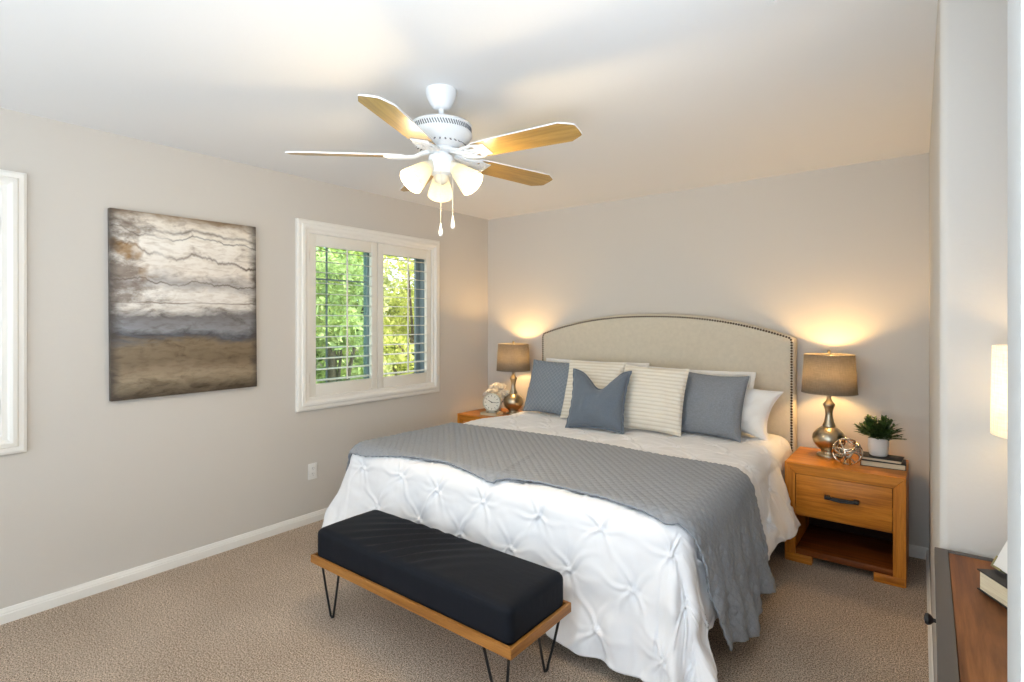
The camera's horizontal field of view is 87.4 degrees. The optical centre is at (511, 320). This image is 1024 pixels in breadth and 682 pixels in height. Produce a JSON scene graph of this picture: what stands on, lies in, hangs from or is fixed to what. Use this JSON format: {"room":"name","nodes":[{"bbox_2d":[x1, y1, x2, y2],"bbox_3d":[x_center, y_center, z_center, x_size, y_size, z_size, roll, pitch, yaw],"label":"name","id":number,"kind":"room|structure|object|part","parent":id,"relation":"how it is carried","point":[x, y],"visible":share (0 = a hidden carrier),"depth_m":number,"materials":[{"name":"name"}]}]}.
{"room":"bedroom","nodes":[
{"label":"bedroom","id":0,"kind":"room"},
{"bbox_2d":[0,108,487,608],"bbox_3d":[-3.498,0.212,1.273,0.160,2.440,10.723,0,0,38],"label":"wall","id":1,"kind":"structure","parent":0,"point":[101,487],"depth_m":3.07,"materials":[{"name":"grey paint"}]},
{"bbox_2d":[0,169,26,454],"bbox_3d":[-2.828,-0.041,2.101,0.203,1.345,1.368,0,0,38],"label":"window","id":2,"kind":"structure","parent":1,"relation":"in","point":[13,185],"depth_m":2.54,"materials":[{"name":"white"}]},
{"bbox_2d":[0,508,326,624],"bbox_3d":[-3.475,1.397,1.160,0.014,0.070,10.573,0,0,38],"label":"baseboard","id":3,"kind":"structure","parent":1,"relation":"attached to","point":[33,606],"depth_m":3.00,"materials":[{"name":"white"}]},
{"bbox_2d":[108,208,256,401],"bbox_3d":[-1.905,-0.089,3.164,0.038,1.030,0.784,0,0,38],"label":"canvas painting","id":4,"kind":"object","parent":1,"relation":"attached to","point":[182,291],"visible":1,"depth_m":3.10,"materials":[{"name":"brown fabric"}]},
{"bbox_2d":[308,462,316,479],"bbox_3d":[-1.417,1.069,3.816,0.009,0.114,0.072,0,0,38],"label":"power outlet","id":5,"kind":"object","parent":1,"relation":"attached to","point":[312,468],"visible":1,"depth_m":3.81,"materials":[{"name":"white plastic"}]},
{"bbox_2d":[296,218,439,411],"bbox_3d":[-1.127,-0.041,4.292,0.203,1.345,1.368,0,0,38],"label":"window","id":6,"kind":"structure","parent":1,"relation":"in","point":[310,234],"depth_m":4.21,"materials":[{"name":"white wood"}]},
{"bbox_3d":[-1.318,-0.041,4.094,0.025,1.103,0.579,0,0,38],"label":"sash","id":7,"kind":"part","parent":6,"relation":"part of","materials":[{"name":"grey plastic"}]},
{"bbox_3d":[-1.260,-0.040,4.026,0.036,1.160,0.594,0,0,38],"label":"shutter panel","id":8,"kind":"part","parent":6,"relation":"part of","materials":[{"name":"white wood"}]},
{"bbox_3d":[-1.230,-0.051,4.002,0.009,0.965,0.010,0,0,38],"label":"tilt rod","id":9,"kind":"part","parent":6,"relation":"part of","materials":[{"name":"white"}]},
{"bbox_3d":[-1.011,-0.041,4.546,0.025,1.103,0.582,0,0,38],"label":"sash","id":10,"kind":"part","parent":6,"relation":"part of","materials":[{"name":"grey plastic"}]},
{"bbox_3d":[-0.897,-0.040,4.494,0.036,1.160,0.580,0,0,38],"label":"shutter panel","id":11,"kind":"part","parent":6,"relation":"part of","materials":[{"name":"white wood"}]},
{"bbox_3d":[-0.866,-0.051,4.470,0.009,0.965,0.010,0,0,38],"label":"tilt rod","id":12,"kind":"part","parent":6,"relation":"part of","materials":[{"name":"white wood"}]},
{"bbox_3d":[-1.168,-0.041,4.324,0.100,1.173,1.197,0,0,38],"label":"frame","id":13,"kind":"part","parent":6,"relation":"part of","materials":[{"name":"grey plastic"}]},
{"bbox_2d":[0,519,928,681],"bbox_3d":[-1.605,1.492,-0.272,5.044,0.120,10.843,0,0,38],"label":"floor","id":14,"kind":"structure","parent":0,"point":[257,611],"depth_m":2.45,"materials":[{"name":"carpet"}]},
{"bbox_2d":[311,510,570,681],"bbox_3d":[-0.370,1.210,2.382,1.234,0.444,0.396,0,0,38],"label":"bench","id":15,"kind":"object","parent":14,"relation":"on","point":[500,602],"visible":1,"depth_m":2.16,"materials":[{"name":"black fabric"}]},
{"bbox_3d":[-0.861,1.301,2.559,0.166,0.262,0.039,0,0,38],"label":"hairpin leg","id":16,"kind":"part","parent":15,"relation":"part of","materials":[{"name":"black metal"}]},
{"bbox_3d":[-0.486,1.153,2.231,1.232,0.038,0.015,0,0,38],"label":"long rail","id":17,"kind":"part","parent":15,"relation":"part of","materials":[{"name":"brown wood"}]},
{"bbox_3d":[-0.054,1.301,1.933,0.145,0.262,0.038,0,0,38],"label":"hairpin leg","id":18,"kind":"part","parent":15,"relation":"part of","materials":[{"name":"black metal"}]},
{"bbox_3d":[0.112,1.153,2.008,0.015,0.038,0.394,0,0,38],"label":"rail","id":19,"kind":"part","parent":15,"relation":"part of","materials":[{"name":"brown wood"}]},
{"bbox_3d":[0.124,1.300,2.107,0.082,0.263,0.182,0,0,38],"label":"hairpin leg","id":20,"kind":"part","parent":15,"relation":"part of","materials":[{"name":"black metal"}]},
{"bbox_2d":[457,408,521,422],"bbox_3d":[-0.128,1.138,4.887,0.590,0.588,0.524,0,0,38],"label":"nightstand","id":21,"kind":"object","parent":14,"relation":"on","point":[464,417],"visible":0.05,"depth_m":4.85,"materials":[{"name":"brown wood"}]},
{"bbox_3d":[-0.327,1.138,5.064,0.058,0.584,0.487,0,0,38],"label":"panel","id":22,"kind":"part","parent":21,"relation":"part of","materials":[{"name":"brown wood"}]},
{"bbox_2d":[480,411,502,416],"bbox_3d":[-0.181,0.831,4.824,0.171,0.026,0.120,0,0,30],"label":"book","id":23,"kind":"object","parent":21,"relation":"on","point":[487,413],"visible":0.83,"depth_m":4.79,"materials":[{"name":"beige paper"}]},
{"bbox_2d":[483,393,500,412],"bbox_3d":[-0.175,0.730,4.806,0.166,0.178,0.074,0,0,12],"label":"alarm clock","id":24,"kind":"object","parent":23,"relation":"on","point":[491,401],"visible":1,"depth_m":4.78,"materials":[{"name":"grey"}]},
{"bbox_2d":[482,382,509,410],"bbox_3d":[-0.138,0.706,4.962,0.314,0.275,0.188,0,0,38],"label":"flower vase","id":25,"kind":"object","parent":21,"relation":"on","point":[493,388],"visible":0.7,"depth_m":4.93,"materials":[{"name":"white ceramic"}]},
{"bbox_2d":[496,341,529,414],"bbox_3d":[0.012,0.511,4.877,0.310,0.665,0.310,0,0,38],"label":"table lamp","id":26,"kind":"object","parent":21,"relation":"on","point":[512,357],"visible":0.99,"depth_m":4.78,"materials":[{"name":"silver metal"}]},
{"bbox_3d":[0.012,0.329,4.877,0.306,0.239,0.306,0,0,38],"label":"lamp shade","id":27,"kind":"part","parent":26,"relation":"part of","materials":[{"name":"grey fabric"}]},
{"bbox_2d":[542,314,796,453],"bbox_3d":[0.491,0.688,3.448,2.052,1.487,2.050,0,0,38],"label":"headboard","id":28,"kind":"object","parent":14,"relation":"on","point":[692,342],"visible":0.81,"depth_m":3.97,"materials":[{"name":"fabric"}]},
{"bbox_2d":[322,411,800,681],"bbox_3d":[0.357,1.076,3.370,2.420,0.653,2.104,0,0,38],"label":"comforter","id":29,"kind":"object","parent":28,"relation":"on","point":[635,585],"visible":0.46,"depth_m":2.34,"materials":[{"name":"white fabric"}]},
{"bbox_2d":[523,359,568,414],"bbox_3d":[0.330,0.547,4.421,0.482,0.431,0.199,0,0,34],"label":"throw pillow","id":30,"kind":"object","parent":29,"relation":"on","point":[548,381],"visible":0.87,"depth_m":4.39,"materials":[{"name":"grey fabric"}]},
{"bbox_2d":[546,358,569,362],"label":"pillow","id":31,"kind":"object","parent":29,"relation":"on","point":[568,361],"depth_m":4.65,"materials":[{"name":"white fabric"}]},
{"bbox_2d":[346,422,775,651],"bbox_3d":[0.116,1.033,3.006,2.391,0.602,0.976,0,0,38],"label":"throw blanket","id":32,"kind":"object","parent":29,"relation":"on","point":[716,504],"visible":0.91,"depth_m":2.55,"materials":[{"name":"grey fabric"}]},
{"bbox_2d":[560,359,625,417],"bbox_3d":[0.613,0.531,4.096,0.487,0.448,0.205,0,0,34],"label":"throw pillow","id":33,"kind":"object","parent":29,"relation":"on","point":[601,374],"visible":0.51,"depth_m":4.10,"materials":[{"name":"beige fabric"}]},
{"bbox_2d":[565,368,631,433],"bbox_3d":[0.595,0.556,3.776,0.457,0.421,0.199,0,0,33],"label":"throw pillow","id":34,"kind":"object","parent":29,"relation":"on","point":[591,406],"visible":1,"depth_m":3.71,"materials":[{"name":"blue fabric"}]},
{"bbox_2d":[624,362,648,371],"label":"pillow","id":35,"kind":"object","parent":29,"relation":"on","point":[634,364],"depth_m":4.19,"materials":[{"name":"white fabric"}]},
{"bbox_2d":[624,364,688,436],"bbox_3d":[0.968,0.539,3.716,0.466,0.446,0.203,0,0,38],"label":"throw pillow","id":36,"kind":"object","parent":29,"relation":"on","point":[654,399],"visible":0.87,"depth_m":3.65,"materials":[{"name":"beige fabric"}]},
{"bbox_2d":[649,366,755,432],"bbox_3d":[1.333,0.568,3.870,0.783,0.436,0.142,0,0,36],"label":"pillow","id":37,"kind":"object","parent":29,"relation":"on","point":[751,382],"visible":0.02,"depth_m":3.77,"materials":[{"name":"white fabric"}]},
{"bbox_2d":[681,372,749,441],"bbox_3d":[1.331,0.560,3.580,0.434,0.415,0.206,0,0,44],"label":"throw pillow","id":38,"kind":"object","parent":29,"relation":"on","point":[712,405],"visible":0.92,"depth_m":3.51,"materials":[{"name":"grey fabric"}]},
{"bbox_2d":[702,373,782,440],"bbox_3d":[1.489,0.573,3.613,0.202,0.401,0.602,0,0,-42],"label":"pillow","id":39,"kind":"object","parent":29,"relation":"on","point":[758,404],"visible":0.39,"depth_m":3.45,"materials":[{"name":"white fabric"}]},
{"bbox_2d":[785,446,908,588],"bbox_3d":[2.013,1.138,3.225,0.590,0.588,0.524,0,0,38],"label":"nightstand","id":40,"kind":"object","parent":14,"relation":"on","point":[857,515],"visible":0.99,"depth_m":3.08,"materials":[{"name":"brown wood"}]},
{"bbox_3d":[1.814,1.138,3.403,0.058,0.584,0.487,0,0,38],"label":"panel","id":41,"kind":"part","parent":40,"relation":"part of","materials":[{"name":"brown wood"}]},
{"bbox_2d":[801,350,858,458],"bbox_3d":[1.983,0.511,3.353,0.310,0.665,0.310,0,0,38],"label":"table lamp","id":42,"kind":"object","parent":40,"relation":"on","point":[828,374],"visible":0.94,"depth_m":3.27,"materials":[{"name":"silver metal"}]},
{"bbox_3d":[1.983,0.329,3.353,0.306,0.239,0.306,0,0,38],"label":"lamp shade","id":43,"kind":"part","parent":42,"relation":"part of","materials":[{"name":"grey fabric"}]},
{"bbox_3d":[1.864,1.015,3.034,0.168,0.027,0.039,0,0,38],"label":"handle","id":44,"kind":"part","parent":40,"relation":"part of","materials":[{"name":"black metal"}]},
{"bbox_3d":[1.882,1.026,3.056,0.468,0.235,0.020,0,0,38],"label":"drawer","id":45,"kind":"part","parent":40,"relation":"part of","materials":[{"name":"brown wood"}]},
{"bbox_2d":[796,524,892,575],"bbox_3d":[2.022,1.369,3.237,0.474,0.034,0.470,0,0,38],"label":"shelf","id":46,"kind":"object","parent":40,"relation":"attached to","point":[872,552],"depth_m":3.20,"materials":[{"name":"brown wood"}]},
{"bbox_2d":[832,438,862,465],"bbox_3d":[1.964,0.765,3.141,0.158,0.158,0.158,0,0,38],"label":"orb","id":47,"kind":"object","parent":40,"relation":"on","point":[841,441],"visible":1,"depth_m":3.12,"materials":[{"name":"silver metal"}]},
{"bbox_3d":[2.169,1.143,3.427,0.490,0.478,0.010,0,0,38],"label":"panel","id":48,"kind":"part","parent":40,"relation":"part of","materials":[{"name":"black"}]},
{"bbox_2d":[860,459,905,470],"bbox_3d":[2.172,0.828,3.137,0.216,0.032,0.155,0,0,36],"label":"book","id":49,"kind":"object","parent":40,"relation":"on","point":[863,462],"visible":0.71,"depth_m":3.08,"materials":[{"name":"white paper"}]},
{"bbox_2d":[862,451,903,464],"bbox_3d":[2.168,0.803,3.146,0.206,0.018,0.145,0,0,41],"label":"book","id":50,"kind":"object","parent":49,"relation":"on","point":[893,459],"visible":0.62,"depth_m":3.11,"materials":[{"name":"black paper"}]},
{"bbox_2d":[853,414,906,456],"bbox_3d":[2.167,0.673,3.163,0.276,0.241,0.298,0,0,38],"label":"potted plant","id":51,"kind":"object","parent":50,"relation":"on","point":[879,432],"visible":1,"depth_m":3.13,"materials":[{"name":"green plant"}]},
{"bbox_3d":[2.165,0.741,3.168,0.106,0.106,0.106,0,0,38],"label":"pot","id":52,"kind":"part","parent":51,"relation":"part of","materials":[{"name":"white ceramic"}]},
{"bbox_3d":[2.234,1.138,3.077,0.058,0.584,0.487,0,0,38],"label":"panel","id":53,"kind":"part","parent":40,"relation":"part of","materials":[{"name":"brown wood"}]},
{"bbox_2d":[924,547,1006,681],"bbox_3d":[1.005,1.032,0.895,0.509,0.800,1.177,0,0,38],"label":"dresser","id":54,"kind":"object","parent":14,"relation":"on","point":[971,627],"visible":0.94,"depth_m":1.12,"materials":[{"name":"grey wood"}]},
{"bbox_3d":[1.104,0.787,1.412,0.031,0.030,0.030,0,0,38],"label":"knob","id":55,"kind":"part","parent":54,"relation":"part of","materials":[{"name":"black metal"}]},
{"bbox_2d":[977,568,1006,608],"bbox_3d":[1.150,0.608,1.156,0.136,0.048,0.200,0,0,9],"label":"book","id":56,"kind":"object","parent":54,"relation":"on","point":[993,583],"visible":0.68,"depth_m":1.22,"materials":[{"name":"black paper"}]},
{"bbox_2d":[990,542,1006,573],"bbox_3d":[1.165,0.492,1.184,0.100,0.178,0.144,0,0,8],"label":"picture frame","id":57,"kind":"object","parent":56,"relation":"on","point":[999,562],"visible":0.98,"depth_m":1.25,"materials":[{"name":"white paper"}]},
{"bbox_2d":[990,345,1006,438],"bbox_3d":[1.285,0.346,1.271,0.226,0.571,0.226,0,0,38],"label":"table lamp","id":58,"kind":"object","parent":54,"relation":"on","point":[998,415],"visible":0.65,"depth_m":1.29,"materials":[{"name":"white fabric"}]},
{"bbox_2d":[0,0,937,219],"bbox_3d":[-1.605,-1.068,-0.272,5.044,0.120,10.843,0,0,38],"label":"ceiling","id":59,"kind":"structure","parent":0,"point":[663,96],"depth_m":2.22,"materials":[{"name":"white paint"}]},
{"bbox_2d":[285,84,581,235],"bbox_3d":[-0.270,-0.685,2.340,1.236,0.646,1.253,0,0,38],"label":"ceiling fan","id":60,"kind":"object","parent":59,"relation":"hanging from","point":[443,137],"visible":1,"depth_m":2.26,"materials":[{"name":"white metal"}]},
{"bbox_3d":[-0.714,-0.718,2.312,0.494,0.006,0.136,0,12,-5],"label":"blade","id":61,"kind":"part","parent":60,"relation":"part of","materials":[{"name":"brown wood"}]},
{"bbox_3d":[-0.402,-0.718,1.950,0.136,0.006,0.494,12,3,13],"label":"blade","id":62,"kind":"part","parent":60,"relation":"part of","materials":[{"name":"brown wood"}]},
{"bbox_3d":[-0.407,-0.612,2.273,0.114,0.139,0.139,0,0,38],"label":"lamp shade","id":63,"kind":"part","parent":60,"relation":"part of","materials":[{"name":"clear glass"}]},
{"bbox_3d":[-0.466,-0.718,2.721,0.136,0.006,0.494,-13,5,-22],"label":"blade","id":64,"kind":"part","parent":60,"relation":"part of","materials":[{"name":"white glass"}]},
{"bbox_2d":[412,159,433,181],"bbox_3d":[-0.375,-0.644,2.290,0.064,0.104,0.106,0,0,38],"label":"socket","id":65,"kind":"object","parent":60,"relation":"attached to","point":[424,169],"depth_m":2.26,"materials":[{"name":"beige glass"}]},
{"bbox_3d":[-0.320,-0.612,2.470,0.113,0.139,0.139,0,0,-30],"label":"lamp shade","id":66,"kind":"part","parent":60,"relation":"part of","materials":[{"name":"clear glass"}]},
{"bbox_3d":[-0.304,-0.537,2.289,0.003,0.242,0.003,0,0,38],"label":"pull chain","id":67,"kind":"part","parent":60,"relation":"part of","materials":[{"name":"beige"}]},
{"bbox_3d":[-0.255,-0.554,2.304,0.003,0.208,0.003,0,0,38],"label":"pull chain","id":68,"kind":"part","parent":60,"relation":"part of","materials":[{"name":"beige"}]},
{"bbox_2d":[450,160,470,182],"bbox_3d":[-0.228,-0.644,2.315,0.105,0.104,0.067,0,0,38],"label":"socket","id":69,"kind":"object","parent":60,"relation":"attached to","point":[458,171],"depth_m":2.28,"materials":[{"name":"beige glass"}]},
{"bbox_3d":[-0.190,-0.612,2.310,0.139,0.139,0.113,0,0,38],"label":"lamp shade","id":70,"kind":"part","parent":60,"relation":"part of","materials":[{"name":"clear glass"}]},
{"bbox_3d":[0.000,-0.718,2.611,0.494,0.006,0.136,0,-12,-41],"label":"blade","id":71,"kind":"part","parent":60,"relation":"part of","materials":[{"name":"brown wood"}]},
{"bbox_3d":[0.039,-0.718,2.135,0.494,0.006,0.136,0,-12,31],"label":"blade","id":72,"kind":"part","parent":60,"relation":"part of","materials":[{"name":"brown wood"}]},
{"bbox_2d":[765,0,787,6],"bbox_3d":[0.840,-1.004,1.500,0.300,0.011,0.300,0,0,38],"label":"ceiling vent","id":73,"kind":"object","parent":59,"relation":"in","point":[769,3],"visible":1,"depth_m":1.68,"materials":[{"name":"white metal"}]},
{"bbox_2d":[488,153,928,547],"bbox_3d":[1.293,0.212,4.247,3.764,2.440,0.150,0,0,38],"label":"wall","id":74,"kind":"structure","parent":0,"point":[835,259],"depth_m":3.70,"materials":[{"name":"grey paint"}]},
{"bbox_2d":[909,544,928,559],"bbox_3d":[1.131,1.397,4.268,3.454,0.070,0.014,0,0,38],"label":"baseboard","id":75,"kind":"structure","parent":74,"relation":"attached to","point":[915,551],"depth_m":3.24,"materials":[{"name":"white"}]},
{"bbox_2d":[929,0,1006,681],"bbox_3d":[2.065,0.212,2.200,0.554,2.440,2.138,0,0,38],"label":"wall","id":76,"kind":"structure","parent":0,"point":[968,149],"depth_m":1.48,"materials":[{"name":"grey paint"}]},
{"bbox_2d":[926,549,933,681],"bbox_3d":[1.858,1.397,2.383,0.014,0.070,2.063,0,0,37],"label":"baseboard","id":77,"kind":"structure","parent":76,"relation":"attached to","point":[930,642],"depth_m":2.39,"materials":[{"name":"white"}]},
{"bbox_2d":[1007,0,1023,681],"bbox_3d":[0.673,0.212,0.314,0.562,2.440,0.120,0,0,38],"label":"wall","id":78,"kind":"structure","parent":0,"point":[1015,8],"depth_m":0.45,"materials":[{"name":"grey paint"}]},
{"label":"outside","id":79,"kind":"structure","parent":0,"visible":0},
{"bbox_3d":[-14.222,4.532,17.365,36.236,0.200,60.000,0,0,38],"label":"ground","id":80,"kind":"structure","parent":79,"visible":0},
{"bbox_2d":[316,247,398,376],"bbox_3d":[-5.098,0.959,14.575,4.412,7.061,3.884,0,0,-7],"label":"tree","id":81,"kind":"object","parent":80,"relation":"on","point":[359,259],"visible":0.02,"depth_m":14.40,"materials":[{"name":"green plant"}]},
{"bbox_2d":[316,248,399,383],"bbox_3d":[-2.991,1.609,8.575,3.088,5.763,3.444,0,0,17],"label":"tree","id":82,"kind":"object","parent":80,"relation":"on","point":[320,266],"visible":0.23,"depth_m":7.99,"materials":[{"name":"green plant"}]},
{"bbox_2d":[316,315,399,373],"bbox_3d":[-5.686,2.107,25.297,6.000,4.750,10.000,0,0,38],"label":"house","id":83,"kind":"structure","parent":80,"relation":"on","point":[388,315],"depth_m":20.97,"materials":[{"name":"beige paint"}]},
{"bbox_2d":[359,255,413,375],"bbox_3d":[-2.056,1.035,11.645,2.991,6.908,3.198,0,0,-35],"label":"tree","id":84,"kind":"object","parent":80,"relation":"on","point":[401,339],"visible":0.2,"depth_m":11.28,"materials":[{"name":"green plant"}]},
{"bbox_2d":[383,258,413,373],"bbox_3d":[-2.402,1.113,18.267,4.626,6.754,4.426,0,0,34],"label":"tree","id":85,"kind":"object","parent":80,"relation":"on","point":[411,286],"visible":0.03,"depth_m":17.25,"materials":[{"name":"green plant"}]}
]}

